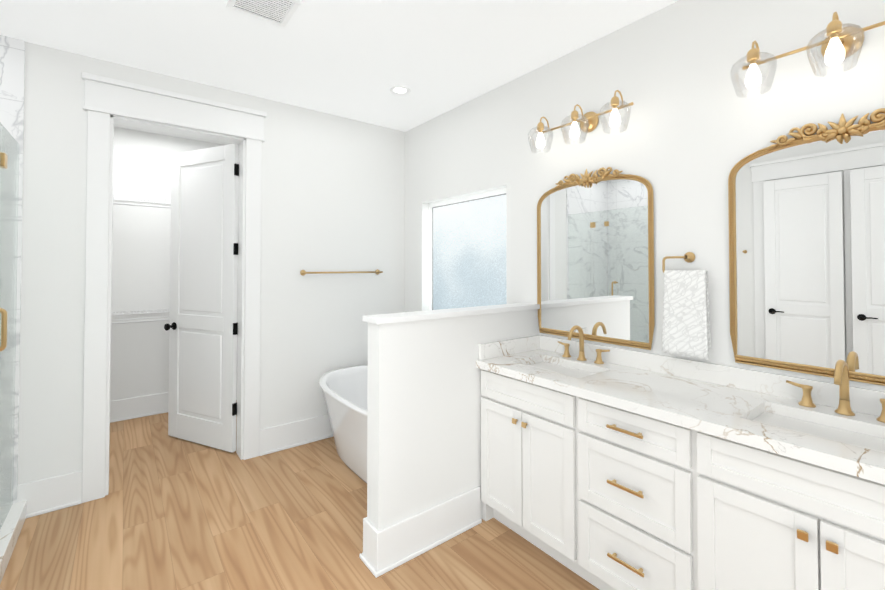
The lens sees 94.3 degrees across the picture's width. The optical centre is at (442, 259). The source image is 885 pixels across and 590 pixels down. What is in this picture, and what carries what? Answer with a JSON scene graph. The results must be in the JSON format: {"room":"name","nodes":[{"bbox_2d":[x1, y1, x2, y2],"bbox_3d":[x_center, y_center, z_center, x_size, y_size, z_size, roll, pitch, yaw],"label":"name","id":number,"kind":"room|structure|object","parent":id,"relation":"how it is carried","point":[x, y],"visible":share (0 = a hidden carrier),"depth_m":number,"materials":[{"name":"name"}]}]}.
{"room":"bathroom","nodes":[
{"label":"bathroom","id":0,"kind":"room"},
{"bbox_2d":[110,127,238,400],"bbox_3d":[-2.862,0.135,4.113,2.800,2.760,0.150,1,-1,-38],"label":"wall","id":1,"kind":"structure","parent":0,"point":[140,271],"depth_m":3.98,"materials":[{"name":"white paint"}]},
{"bbox_2d":[110,392,236,422],"bbox_3d":[-2.807,1.416,4.021,2.500,0.195,0.029,1,-1,-38],"label":"baseboard","id":2,"kind":"structure","parent":1,"relation":"attached to","point":[135,406],"depth_m":3.94,"materials":[{"name":"white paint"}]},
{"bbox_2d":[111,194,237,341],"bbox_3d":[-2.719,0.102,3.930,2.480,1.348,0.312,1,-1,-38],"label":"closet shelf","id":3,"kind":"object","parent":1,"relation":"attached to","point":[150,201],"visible":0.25,"depth_m":3.78,"materials":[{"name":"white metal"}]},
{"bbox_2d":[18,41,404,484],"bbox_3d":[-1.850,0.115,2.924,3.940,2.760,0.150,1,-1,-38],"label":"wall","id":4,"kind":"structure","parent":0,"point":[332,193],"depth_m":3.23,"materials":[{"name":"white paint"}]},
{"bbox_2d":[0,35,24,503],"bbox_3d":[-2.836,0.100,2.057,1.020,2.760,0.012,1,-1,-38],"label":"wall tile","id":5,"kind":"structure","parent":4,"relation":"attached to","point":[12,68],"depth_m":2.35,"materials":[{"name":"tile"}]},
{"bbox_2d":[0,501,26,582],"bbox_3d":[-1.980,1.425,1.731,0.120,0.100,1.515,1,-1,-38],"label":"sill","id":6,"kind":"structure","parent":4,"relation":"attached to","point":[11,527],"depth_m":2.11,"materials":[{"name":"stone"}]},
{"bbox_2d":[0,123,18,528],"bbox_3d":[-1.974,0.349,1.754,0.130,2.047,1.508,1,-1,-38],"label":"glass","id":7,"kind":"object","parent":6,"relation":"on","point":[8,168],"visible":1,"depth_m":2.20,"materials":[{"name":"clear glass"}]},
{"bbox_2d":[17,470,81,517],"bbox_3d":[-2.317,1.389,2.427,0.280,0.195,0.029,1,-1,-38],"label":"baseboard","id":8,"kind":"structure","parent":4,"relation":"attached to","point":[48,493],"depth_m":2.43,"materials":[{"name":"white paint"}]},
{"bbox_2d":[81,72,266,502],"bbox_3d":[-1.845,0.174,2.899,1.080,2.640,0.194,1,-1,-38],"label":"door frame","id":9,"kind":"structure","parent":4,"relation":"attached to","point":[109,103],"depth_m":2.69,"materials":[{"name":"white paint"}]},
{"bbox_2d":[164,144,238,452],"bbox_3d":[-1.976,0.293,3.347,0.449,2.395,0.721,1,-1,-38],"label":"closet door","id":10,"kind":"structure","parent":4,"relation":"in","point":[202,326],"depth_m":3.33,"materials":[{"name":"white paint"}]},
{"bbox_2d":[259,414,333,455],"bbox_3d":[-0.879,1.408,3.542,1.320,0.195,0.029,1,-1,-38],"label":"baseboard","id":11,"kind":"structure","parent":4,"relation":"attached to","point":[285,435],"depth_m":3.30,"materials":[{"name":"white paint"}]},
{"bbox_2d":[300,269,382,275],"bbox_3d":[-0.857,0.111,3.560,0.740,0.047,0.059,1,-1,-38],"label":"towel rail","id":12,"kind":"object","parent":4,"relation":"attached to","point":[304,272],"visible":1,"depth_m":3.54,"materials":[{"name":"gold metal"}]},
{"bbox_2d":[0,400,598,589],"bbox_3d":[-0.738,1.520,1.466,3.940,0.100,6.900,1,-1,-38],"label":"floor","id":13,"kind":"structure","parent":0,"point":[167,512],"depth_m":2.20,"materials":[{"name":"brown wood"}]},
{"bbox_2d":[319,365,367,482],"bbox_3d":[-0.395,1.206,3.003,0.770,0.582,1.360,1,-1,-38],"label":"bathtub","id":14,"kind":"object","parent":13,"relation":"on","point":[344,390],"visible":0.31,"depth_m":2.92,"materials":[{"name":"white ceramic"}]},
{"bbox_2d":[476,365,884,589],"bbox_3d":[0.957,1.041,1.794,0.563,0.870,1.788,1,-1,-38],"label":"bathroom vanity","id":15,"kind":"object","parent":13,"relation":"on","point":[603,467],"depth_m":1.55,"materials":[{"name":"white paint"}]},
{"bbox_2d":[476,349,884,480],"bbox_3d":[0.964,0.585,1.797,0.559,0.041,1.804,1,-1,-38],"label":"countertop","id":16,"kind":"structure","parent":15,"relation":"on","point":[730,410],"depth_m":1.60,"materials":[{"name":"white stone"}]},
{"bbox_2d":[528,361,595,376],"bbox_3d":[0.633,0.688,2.221,0.308,0.174,0.464,1,-1,-38],"label":"sink","id":17,"kind":"object","parent":16,"relation":"in","point":[556,365],"depth_m":2.32,"materials":[{"name":"white ceramic"}]},
{"bbox_2d":[556,325,611,364],"bbox_3d":[0.759,0.472,2.322,0.160,0.202,0.335,1,-1,-38],"label":"faucet","id":18,"kind":"object","parent":16,"relation":"on","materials":[{"name":"gold metal"}]},
{"bbox_2d":[756,409,884,448],"bbox_3d":[1.298,0.673,1.364,0.308,0.174,0.464,1,-1,-38],"label":"sink","id":19,"kind":"object","parent":16,"relation":"in","point":[825,428],"depth_m":1.45,"materials":[{"name":"white ceramic"}]},
{"bbox_2d":[784,360,884,420],"bbox_3d":[1.424,0.458,1.464,0.160,0.202,0.335,1,-1,-38],"label":"faucet","id":20,"kind":"object","parent":16,"relation":"on","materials":[{"name":"gold metal"}]},
{"bbox_2d":[0,0,677,144],"bbox_3d":[-0.738,-1.339,1.514,3.940,0.100,6.900,1,-1,-38],"label":"ceiling","id":21,"kind":"structure","parent":0,"point":[355,59],"depth_m":2.41,"materials":[{"name":"white paint"}]},
{"bbox_2d":[226,0,301,27],"bbox_3d":[-0.892,-1.274,2.046,0.290,0.012,0.290,1,-1,-38],"label":"ceiling vent","id":22,"kind":"object","parent":21,"relation":"in","point":[283,23],"visible":1,"depth_m":2.08,"materials":[{"name":"white metal"}]},
{"bbox_2d":[390,86,410,94],"bbox_3d":[-0.315,-1.258,3.056,0.156,0.008,0.156,1,-1,-38],"label":"recessed light","id":23,"kind":"object","parent":21,"relation":"in","point":[400,90],"visible":1,"depth_m":3.06,"materials":[{"name":"white paint"}]},
{"bbox_2d":[363,303,539,530],"bbox_3d":[0.121,0.885,2.355,1.204,1.200,0.155,1,-1,-38],"label":"wall","id":24,"kind":"structure","parent":0,"point":[424,395],"depth_m":2.13,"materials":[{"name":"white paint"}]},
{"bbox_2d":[359,486,481,577],"bbox_3d":[0.111,1.388,2.338,1.197,0.195,0.174,1,-1,-38],"label":"baseboard","id":25,"kind":"structure","parent":24,"relation":"attached to","point":[391,544],"depth_m":2.06,"materials":[{"name":"white paint"}]},
{"bbox_2d":[405,0,884,391],"bbox_3d":[1.237,0.100,2.035,0.150,2.760,5.340,1,-1,-38],"label":"wall","id":26,"kind":"structure","parent":0,"point":[691,136],"depth_m":2.07,"materials":[{"name":"white paint"}]},
{"bbox_2d":[528,90,633,152],"bbox_3d":[0.774,-0.773,2.336,0.225,0.217,0.630,1,-1,-38],"label":"sconce","id":27,"kind":"object","parent":26,"relation":"attached to","point":[588,121],"visible":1,"depth_m":2.31,"materials":[{"name":"gold metal"}]},
{"bbox_2d":[537,167,654,349],"bbox_3d":[0.844,-0.030,2.390,0.048,0.999,0.751,1,-1,-38],"label":"mirror","id":28,"kind":"object","parent":26,"relation":"attached to","point":[595,257],"visible":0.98,"depth_m":2.34,"materials":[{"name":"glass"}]},
{"bbox_2d":[662,252,710,359],"bbox_3d":[1.159,0.208,1.952,0.069,0.491,0.203,1,-1,-38],"label":"towel ring","id":29,"kind":"object","parent":26,"relation":"attached to","point":[686,332],"visible":1,"depth_m":1.92,"materials":[{"name":"white fabric"}]},
{"bbox_2d":[728,108,884,385],"bbox_3d":[1.506,-0.049,1.536,0.048,0.999,0.751,1,-1,-38],"label":"mirror","id":30,"kind":"object","parent":26,"relation":"attached to","point":[806,214],"visible":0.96,"depth_m":1.61,"materials":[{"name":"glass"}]},
{"bbox_2d":[730,12,884,97],"bbox_3d":[1.430,-0.787,1.490,0.225,0.217,0.630,1,-1,-38],"label":"sconce","id":31,"kind":"object","parent":26,"relation":"attached to","point":[839,43],"visible":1,"depth_m":1.53,"materials":[{"name":"gold metal"}]},
{"bbox_3d":[0.193,1.028,3.366,0.150,0.950,1.050,1,-1,-38],"label":"wall","id":32,"kind":"structure","parent":0,"visible":0},
{"bbox_2d":[429,188,506,309],"bbox_3d":[0.171,0.022,3.367,0.135,1.100,1.090,1,-1,-38],"label":"window unit","id":33,"kind":"structure","parent":32,"relation":"in","point":[467,251],"depth_m":3.38,"materials":[{"name":"white glass"}]}
]}

